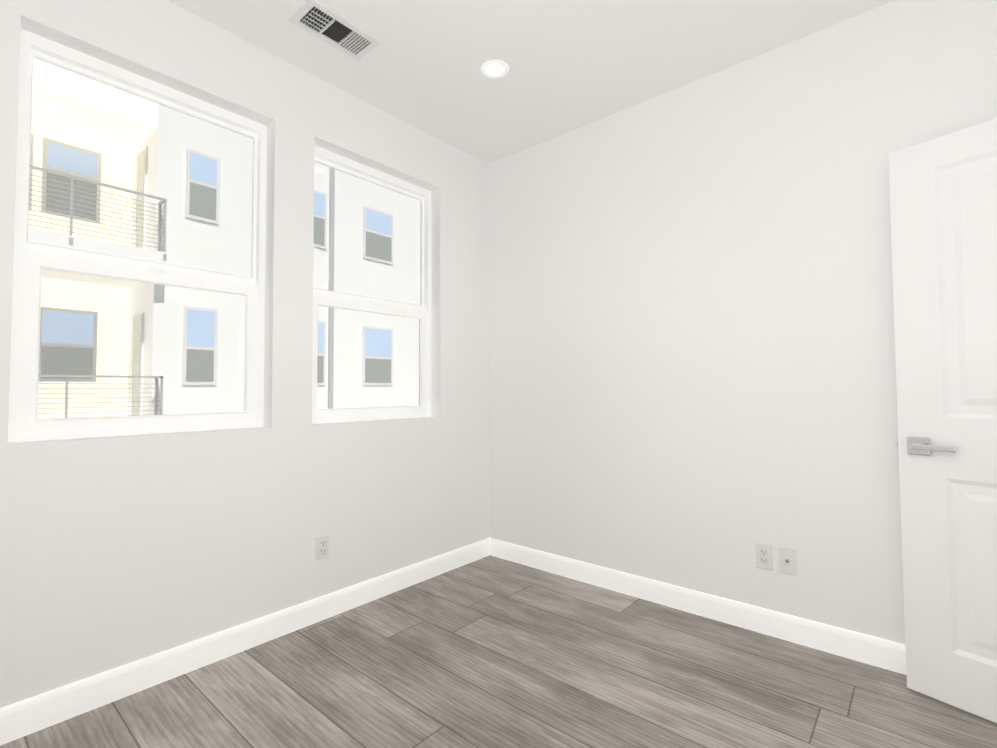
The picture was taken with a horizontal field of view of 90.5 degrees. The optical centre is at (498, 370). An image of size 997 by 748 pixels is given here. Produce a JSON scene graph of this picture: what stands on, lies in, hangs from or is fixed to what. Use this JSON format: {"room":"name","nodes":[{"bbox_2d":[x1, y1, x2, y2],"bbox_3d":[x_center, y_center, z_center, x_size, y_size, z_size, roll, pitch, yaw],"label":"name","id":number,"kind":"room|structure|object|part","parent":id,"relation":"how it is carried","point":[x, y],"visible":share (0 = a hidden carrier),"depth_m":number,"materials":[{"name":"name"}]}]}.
{"room":"empty bedroom","nodes":[
{"label":"empty bedroom","id":0,"kind":"room"},
{"bbox_2d":[0,0,489,707],"bbox_3d":[-1.102,-0.135,2.351,0.150,2.720,3.300,-2,-3,41],"label":"wall","id":1,"kind":"structure","parent":0,"point":[118,550],"depth_m":2.21,"materials":[{"name":"white paint"}]},
{"bbox_2d":[8,29,266,441],"bbox_3d":[-1.419,-0.469,2.051,0.070,1.450,0.867,-2,-3,41],"label":"window","id":2,"kind":"structure","parent":1,"relation":"in","point":[38,43],"depth_m":1.95,"materials":[{"name":"white plastic"}]},
{"bbox_3d":[-1.406,-0.101,2.028,0.041,0.652,0.807,-2,-3,41],"label":"left window sash","id":3,"kind":"part","parent":2,"relation":"part of","materials":[{"name":"clear glass"}]},
{"bbox_3d":[-1.435,-0.777,2.076,0.022,0.748,0.807,-2,-3,41],"label":"left window sash","id":4,"kind":"part","parent":2,"relation":"part of","materials":[{"name":"clear glass"}]},
{"bbox_2d":[0,538,489,745],"bbox_3d":[-1.034,1.166,2.250,0.013,0.112,3.000,-2,-3,41],"label":"baseboard","id":5,"kind":"structure","parent":1,"relation":"attached to","point":[20,719],"depth_m":2.03,"materials":[{"name":"white wood"}]},
{"bbox_2d":[316,534,328,560],"bbox_3d":[-0.873,0.875,2.451,0.010,0.115,0.070,-2,-3,41],"label":"electrical outlet","id":6,"kind":"object","parent":1,"relation":"attached to","point":[322,546],"visible":1,"depth_m":2.45,"materials":[{"name":"white plastic"}]},
{"bbox_2d":[312,145,430,423],"bbox_3d":[-0.729,-0.443,2.855,0.070,1.450,0.854,-2,-3,41],"label":"window","id":7,"kind":"structure","parent":1,"relation":"in","point":[342,161],"depth_m":2.88,"materials":[{"name":"white plastic"}]},
{"bbox_3d":[-0.745,-0.751,2.879,0.022,0.748,0.794,-2,-3,41],"label":"right window sash","id":8,"kind":"part","parent":7,"relation":"part of","materials":[{"name":"clear glass"}]},
{"bbox_3d":[-0.716,-0.075,2.832,0.041,0.652,0.794,-2,-3,41],"label":"right window sash","id":9,"kind":"part","parent":7,"relation":"part of","materials":[{"name":"clear glass"}]},
{"bbox_2d":[0,555,996,747],"bbox_3d":[0.108,1.240,1.267,3.320,0.120,3.300,-2,-3,41],"label":"floor","id":10,"kind":"structure","parent":0,"point":[489,651],"depth_m":1.87,"materials":[{"name":"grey wood"}]},
{"bbox_2d":[167,0,894,163],"bbox_3d":[0.093,-1.613,1.372,3.320,0.150,3.300,-2,-3,41],"label":"ceiling","id":11,"kind":"structure","parent":0,"point":[573,64],"depth_m":2.31,"materials":[{"name":"white paint"}]},
{"bbox_2d":[288,0,380,60],"bbox_3d":[-0.718,-1.498,2.185,0.189,0.013,0.343,-2,-3,41],"label":"ceiling vent","id":12,"kind":"object","parent":11,"relation":"in","point":[320,21],"visible":1,"depth_m":2.17,"materials":[{"name":"white metal"}]},
{"bbox_2d":[481,59,508,77],"bbox_3d":[-0.018,-1.494,2.448,0.140,0.006,0.140,-2,-3,41],"label":"recessed light","id":13,"kind":"object","parent":11,"relation":"in","point":[495,61],"depth_m":2.44,"materials":[{"name":"white plastic"}]},
{"bbox_3d":[-0.018,-1.495,2.448,0.090,0.002,0.090,-2,-3,41],"label":"recessed ceiling light lens","id":14,"kind":"part","parent":13,"relation":"part of","materials":[{"name":"white plastic"}]},
{"bbox_2d":[488,0,996,644],"bbox_3d":[1.126,-0.140,2.514,3.320,2.720,0.150,-2,-3,41],"label":"wall","id":15,"kind":"structure","parent":0,"point":[692,342],"depth_m":2.41,"materials":[{"name":"white paint"}]},
{"bbox_2d":[490,538,906,674],"bbox_3d":[1.080,1.161,2.404,3.020,0.112,0.013,-2,-3,41],"label":"baseboard","id":16,"kind":"structure","parent":15,"relation":"attached to","point":[874,651],"depth_m":2.38,"materials":[{"name":"white wood"}]},
{"bbox_2d":[755,542,772,569],"bbox_3d":[1.229,0.859,2.288,0.070,0.115,0.010,-2,-3,41],"label":"duplex electrical outlet","id":17,"kind":"object","parent":15,"relation":"attached to","point":[763,556],"visible":1,"depth_m":2.29,"materials":[{"name":"white plastic"}]},
{"bbox_2d":[778,546,796,574],"bbox_3d":[1.300,0.856,2.223,0.070,0.115,0.016,-2,-3,41],"label":"outlet","id":18,"kind":"object","parent":15,"relation":"attached to","point":[787,561],"visible":1,"depth_m":2.22,"materials":[{"name":"white plastic"}]},
{"bbox_2d":[888,118,996,722],"bbox_3d":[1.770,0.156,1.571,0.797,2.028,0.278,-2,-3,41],"label":"door","id":19,"kind":"structure","parent":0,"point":[943,200],"depth_m":1.76,"materials":[{"name":"white painted wood"}]},
{"bbox_3d":[1.582,0.277,1.806,0.198,0.066,0.162,-2,-3,41],"label":"handle","id":20,"kind":"part","parent":19,"relation":"part of","materials":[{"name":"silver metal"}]},
{"label":"outside","id":21,"kind":"structure","parent":0,"visible":0},
{"bbox_3d":[-11.615,4.782,13.201,29.500,0.200,60.000,-2,-3,41],"label":"ground","id":22,"kind":"structure","parent":21,"visible":0},
{"bbox_2d":[28,58,157,418],"bbox_3d":[-10.493,-2.239,8.818,3.500,13.500,6.470,-2,-3,41],"label":"wall","id":23,"kind":"structure","parent":22,"relation":"on","point":[89,302],"depth_m":10.48,"materials":[{"name":"beige paint"}]},
{"bbox_2d":[28,228,165,288],"bbox_3d":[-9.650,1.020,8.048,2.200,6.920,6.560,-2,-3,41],"label":"deck","id":24,"kind":"object","parent":23,"relation":"attached to","point":[96,249],"depth_m":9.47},
{"bbox_2d":[30,165,166,417],"bbox_3d":[-8.973,-1.126,7.542,0.404,4.855,6.570,-2,-3,41],"label":"railing posts","id":25,"kind":"object","parent":24,"relation":"on","point":[71,244],"depth_m":9.29,"materials":[{"name":"grey metal"}]},
{"bbox_2d":[28,174,163,418],"bbox_3d":[-8.991,-1.173,7.539,0.364,4.461,6.540,-2,-3,41],"label":"cables","id":26,"kind":"object","parent":25,"relation":"attached to","point":[99,237],"depth_m":9.10,"materials":[{"name":"grey metal"}]},
{"bbox_2d":[29,134,420,415],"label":"windows","id":27,"kind":"structure","parent":23,"relation":"in","point":[185,347],"depth_m":10.70,"materials":[{"name":"blue"}]},
{"bbox_3d":[-6.458,-3.482,12.203,1.805,9.410,12.000,-2,-3,41],"label":"wall window glass","id":28,"kind":"part","parent":27,"relation":"part of","materials":[{"name":"clear glass"}]},
{"bbox_2d":[127,104,420,415],"bbox_3d":[-5.444,-2.050,14.695,3.500,13.500,9.030,-2,-3,41],"label":"building","id":29,"kind":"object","parent":22,"relation":"on","point":[166,338],"depth_m":11.33,"materials":[{"name":"white paint"}]},
{"bbox_2d":[328,167,334,408],"bbox_3d":[-4.441,-2.113,13.109,0.090,13.500,0.110,-2,-3,41],"label":"downspout","id":30,"kind":"object","parent":29,"relation":"attached to","point":[331,286],"depth_m":13.08,"materials":[{"name":"grey metal"}]}
]}

